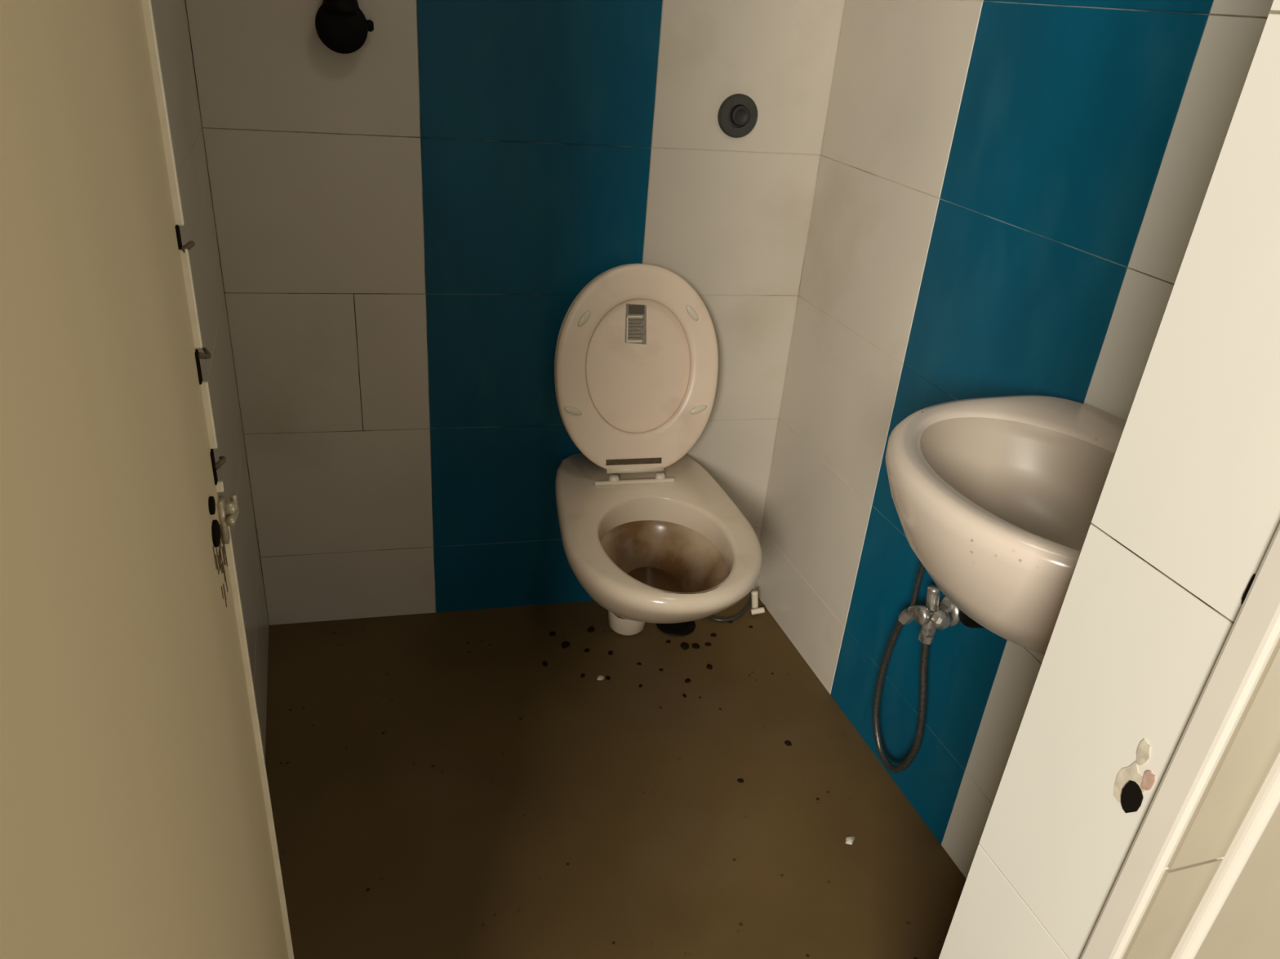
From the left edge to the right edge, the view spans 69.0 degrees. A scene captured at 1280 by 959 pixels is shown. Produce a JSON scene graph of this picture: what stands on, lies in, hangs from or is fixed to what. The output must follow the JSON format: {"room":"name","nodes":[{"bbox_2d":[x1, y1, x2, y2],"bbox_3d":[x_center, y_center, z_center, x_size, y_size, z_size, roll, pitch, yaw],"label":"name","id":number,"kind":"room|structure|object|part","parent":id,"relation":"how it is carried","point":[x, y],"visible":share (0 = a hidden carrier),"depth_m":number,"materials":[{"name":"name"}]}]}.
{"room":"public restroom","nodes":[
{"label":"public restroom","id":0,"kind":"room"},
{"bbox_2d":[151,0,268,761],"bbox_3d":[-0.514,-0.338,0.829,0.080,2.350,1.710,-5,29,-18],"label":"wall","id":1,"kind":"structure","parent":0,"point":[170,16],"depth_m":1.50,"materials":[{"name":"white tile"}]},
{"bbox_2d":[0,0,294,958],"bbox_3d":[-0.304,0.011,0.531,0.049,2.018,0.631,-4,29,-16],"label":"door","id":2,"kind":"structure","parent":1,"relation":"in","point":[136,818],"depth_m":0.51,"materials":[{"name":"wood"}]},
{"bbox_2d":[184,0,845,625],"bbox_3d":[-0.190,-0.758,1.679,1.232,2.350,0.080,-3,29,-14],"label":"wall","id":3,"kind":"structure","parent":0,"point":[409,223],"depth_m":1.78,"materials":[{"name":"white tile"}]},
{"bbox_2d":[315,0,373,53],"bbox_3d":[-0.469,-0.910,1.435,0.073,0.462,0.074,16,29,20],"label":"shower head","id":4,"kind":"object","parent":3,"relation":"attached to","point":[342,27],"visible":1,"depth_m":1.51},
{"bbox_3d":[-0.472,-0.939,1.426,0.062,0.402,0.068,-5,29,-18],"label":"stem","id":5,"kind":"part","parent":4,"relation":"part of","materials":[{"name":"black plastic"}]},
{"bbox_3d":[-0.448,-0.749,1.536,0.016,0.018,0.018,-5,29,-18],"label":"knob","id":6,"kind":"part","parent":4,"relation":"part of","materials":[{"name":"black plastic"}]},
{"bbox_2d":[717,93,757,137],"bbox_3d":[0.186,-0.689,1.765,0.078,0.078,0.014,-3,29,-14],"label":"button","id":7,"kind":"object","parent":3,"relation":"attached to","point":[737,115],"visible":1,"depth_m":1.76,"materials":[{"name":"grey plastic"}]},
{"bbox_2d":[265,589,966,958],"bbox_3d":[0.055,1.414,0.207,4.800,0.080,5.000,-5,29,-18],"label":"floor","id":8,"kind":"structure","parent":0,"point":[438,789],"depth_m":1.68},
{"bbox_2d":[542,661,547,666],"bbox_3d":[-0.205,0.397,2.009,0.012,0.003,0.018,-4,29,-16],"label":"clod","id":9,"kind":"object","parent":8,"relation":"on","point":[544,664],"visible":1,"depth_m":2.01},
{"bbox_2d":[549,631,555,636],"bbox_3d":[-0.198,0.347,2.104,0.016,0.004,0.015,-8,30,-23],"label":"clod","id":10,"kind":"object","parent":8,"relation":"on","point":[551,633],"visible":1,"depth_m":2.10,"materials":[{"name":"black soil"}]},
{"bbox_2d":[561,641,569,648],"bbox_3d":[-0.165,0.366,2.072,0.018,0.005,0.025,0,28,-10],"label":"clod","id":11,"kind":"object","parent":8,"relation":"on","point":[566,644],"visible":1,"depth_m":2.07,"materials":[{"name":"black soil"}]},
{"bbox_2d":[586,626,595,632],"bbox_3d":[-0.112,0.342,2.127,0.018,0.004,0.018,-10,31,-26],"label":"clod","id":12,"kind":"object","parent":8,"relation":"on","point":[590,629],"visible":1,"depth_m":2.12,"materials":[{"name":"black soil"}]},
{"bbox_2d":[596,675,604,679],"bbox_3d":[-0.083,0.422,1.982,0.014,0.004,0.016,12,28,13],"label":"crumb","id":13,"kind":"object","parent":8,"relation":"on","point":[600,677],"visible":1,"depth_m":1.98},
{"bbox_2d":[554,263,762,635],"bbox_3d":[0.030,0.055,1.803,0.372,0.834,0.566,-3,29,-14],"label":"toilet","id":14,"kind":"object","parent":8,"relation":"on","point":[647,532],"visible":1,"depth_m":1.85,"materials":[{"name":"beige ceramic"}]},
{"bbox_3d":[-0.054,-0.001,1.913,0.022,0.018,0.022,-3,29,-14],"label":"hinge post","id":15,"kind":"part","parent":14,"relation":"part of","materials":[{"name":"plastic"}]},
{"bbox_3d":[-0.007,-0.220,1.867,0.332,0.409,0.108,-3,29,-14],"label":"lid","id":16,"kind":"part","parent":14,"relation":"part of","materials":[{"name":"beige plastic"}]},
{"bbox_2d":[627,305,644,337],"bbox_3d":[-0.008,-0.312,1.838,0.032,0.063,0.015,-3,29,-14],"label":"print","id":17,"kind":"object","parent":14,"relation":"attached to","point":[635,313],"depth_m":1.84},
{"bbox_3d":[-0.003,-0.215,1.852,0.332,0.407,0.106,-3,29,-14],"label":"seat","id":18,"kind":"part","parent":14,"relation":"part of","materials":[{"name":"beige plastic"}]},
{"bbox_3d":[0.041,-0.005,1.937,0.022,0.018,0.022,-3,29,-14],"label":"hinge post","id":19,"kind":"part","parent":14,"relation":"part of","materials":[{"name":"plastic"}]},
{"bbox_3d":[0.042,0.209,1.784,0.244,0.111,0.330,-3,29,-14],"label":"bowl interior","id":20,"kind":"part","parent":14,"relation":"part of","materials":[{"name":"ceramic"}]},
{"bbox_2d":[656,621,695,636],"bbox_3d":[0.084,0.336,2.168,0.092,0.007,0.092,-5,29,-18],"label":"floor drain","id":21,"kind":"object","parent":8,"relation":"on","point":[678,629],"visible":0.57,"depth_m":2.15,"materials":[{"name":"black metal"}]},
{"bbox_2d":[680,642,688,650],"bbox_3d":[0.101,0.375,2.099,0.019,0.006,0.022,-21,37,-39],"label":"clod","id":22,"kind":"object","parent":8,"relation":"on","point":[684,646],"visible":1,"depth_m":2.10,"materials":[{"name":"black soil"}]},
{"bbox_2d":[684,678,691,683],"bbox_3d":[0.102,0.430,1.996,0.016,0.003,0.012,-18,35,-36],"label":"clod","id":23,"kind":"object","parent":8,"relation":"on","point":[686,681],"visible":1,"depth_m":1.99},
{"bbox_2d":[691,643,699,648],"bbox_3d":[0.126,0.376,2.103,0.017,0.004,0.018,-5,29,-19],"label":"clod","id":24,"kind":"object","parent":8,"relation":"on","point":[695,646],"visible":1,"depth_m":2.10,"materials":[{"name":"black soil"}]},
{"bbox_2d":[704,642,711,646],"bbox_3d":[0.155,0.373,2.113,0.015,0.003,0.012,1,28,-8],"label":"clod","id":25,"kind":"object","parent":8,"relation":"on","point":[708,644],"visible":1,"depth_m":2.11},
{"bbox_2d":[706,663,712,670],"bbox_3d":[0.152,0.410,2.042,0.013,0.004,0.016,8,28,7],"label":"clod","id":26,"kind":"object","parent":8,"relation":"on","point":[708,666],"visible":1,"depth_m":2.04,"materials":[{"name":"black soil"}]},
{"bbox_2d":[706,594,751,622],"bbox_3d":[0.216,0.309,2.211,0.142,0.032,0.053,-7,30,-22],"label":"pipe","id":27,"kind":"object","parent":8,"relation":"on","point":[743,611],"visible":0.87,"depth_m":2.20,"materials":[{"name":"grey metal"}]},
{"bbox_2d":[737,778,743,782],"bbox_3d":[0.189,0.566,1.752,0.014,0.003,0.009,14,29,17],"label":"clod","id":28,"kind":"object","parent":8,"relation":"on","point":[740,780],"visible":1,"depth_m":1.75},
{"bbox_2d":[751,590,764,614],"bbox_3d":[0.279,0.295,2.218,0.034,0.060,0.037,-5,29,-18],"label":"pipe stub","id":29,"kind":"object","parent":8,"relation":"on","point":[755,610],"visible":1,"depth_m":2.21,"materials":[{"name":"plastic"}]},
{"bbox_2d":[784,740,791,746],"bbox_3d":[0.294,0.524,1.849,0.012,0.003,0.016,-21,37,-40],"label":"clod","id":30,"kind":"object","parent":8,"relation":"on","point":[787,743],"visible":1,"depth_m":1.85,"materials":[{"name":"black soil"}]},
{"bbox_2d":[845,835,854,844],"bbox_3d":[0.372,0.636,1.647,0.014,0.004,0.025,23,33,31],"label":"crumb","id":31,"kind":"object","parent":8,"relation":"on","point":[849,840],"visible":1,"depth_m":1.64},
{"bbox_2d":[752,0,1273,879],"bbox_3d":[0.603,-0.476,1.274,0.080,2.350,1.355,-5,29,-18],"label":"wall","id":32,"kind":"structure","parent":0,"point":[1009,197],"depth_m":1.50,"materials":[{"name":"white tile"}]},
{"bbox_2d":[872,562,959,773],"bbox_3d":[0.478,0.266,1.599,0.074,0.596,0.147,-5,29,-18],"label":"angle valve","id":33,"kind":"object","parent":32,"relation":"attached to","point":[931,616],"visible":0.93,"depth_m":1.59,"materials":[{"name":"silver metal"}]},
{"bbox_3d":[0.496,0.231,1.535,0.032,0.032,0.026,-5,29,-18],"label":"valve knob","id":34,"kind":"part","parent":33,"relation":"part of","materials":[{"name":"silver metal"}]},
{"bbox_2d":[884,395,1125,654],"bbox_3d":[0.459,0.163,1.142,0.380,0.401,0.471,-5,29,-18],"label":"basin","id":35,"kind":"object","parent":32,"relation":"attached to","point":[997,498],"visible":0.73,"depth_m":1.12,"materials":[{"name":"ceramic"}]},
{"bbox_2d":[938,0,1279,958],"bbox_3d":[-0.116,-0.047,0.340,4.800,2.350,0.280,-5,29,-18],"label":"wall","id":36,"kind":"structure","parent":0,"point":[1186,517],"depth_m":0.68,"materials":[{"name":"white tile"}]},
{"bbox_2d":[1080,524,1279,958],"bbox_3d":[0.521,0.015,0.595,0.245,2.100,0.042,-5,29,-18],"label":"trim","id":37,"kind":"structure","parent":36,"relation":"attached to","point":[1217,796],"depth_m":0.68,"materials":[{"name":"white wood"}]},
{"bbox_3d":[0.471,0.026,0.567,0.014,2.100,0.016,-5,29,-18],"label":"casing","id":38,"kind":"part","parent":37,"relation":"part of","materials":[{"name":"white wood"}]}
]}

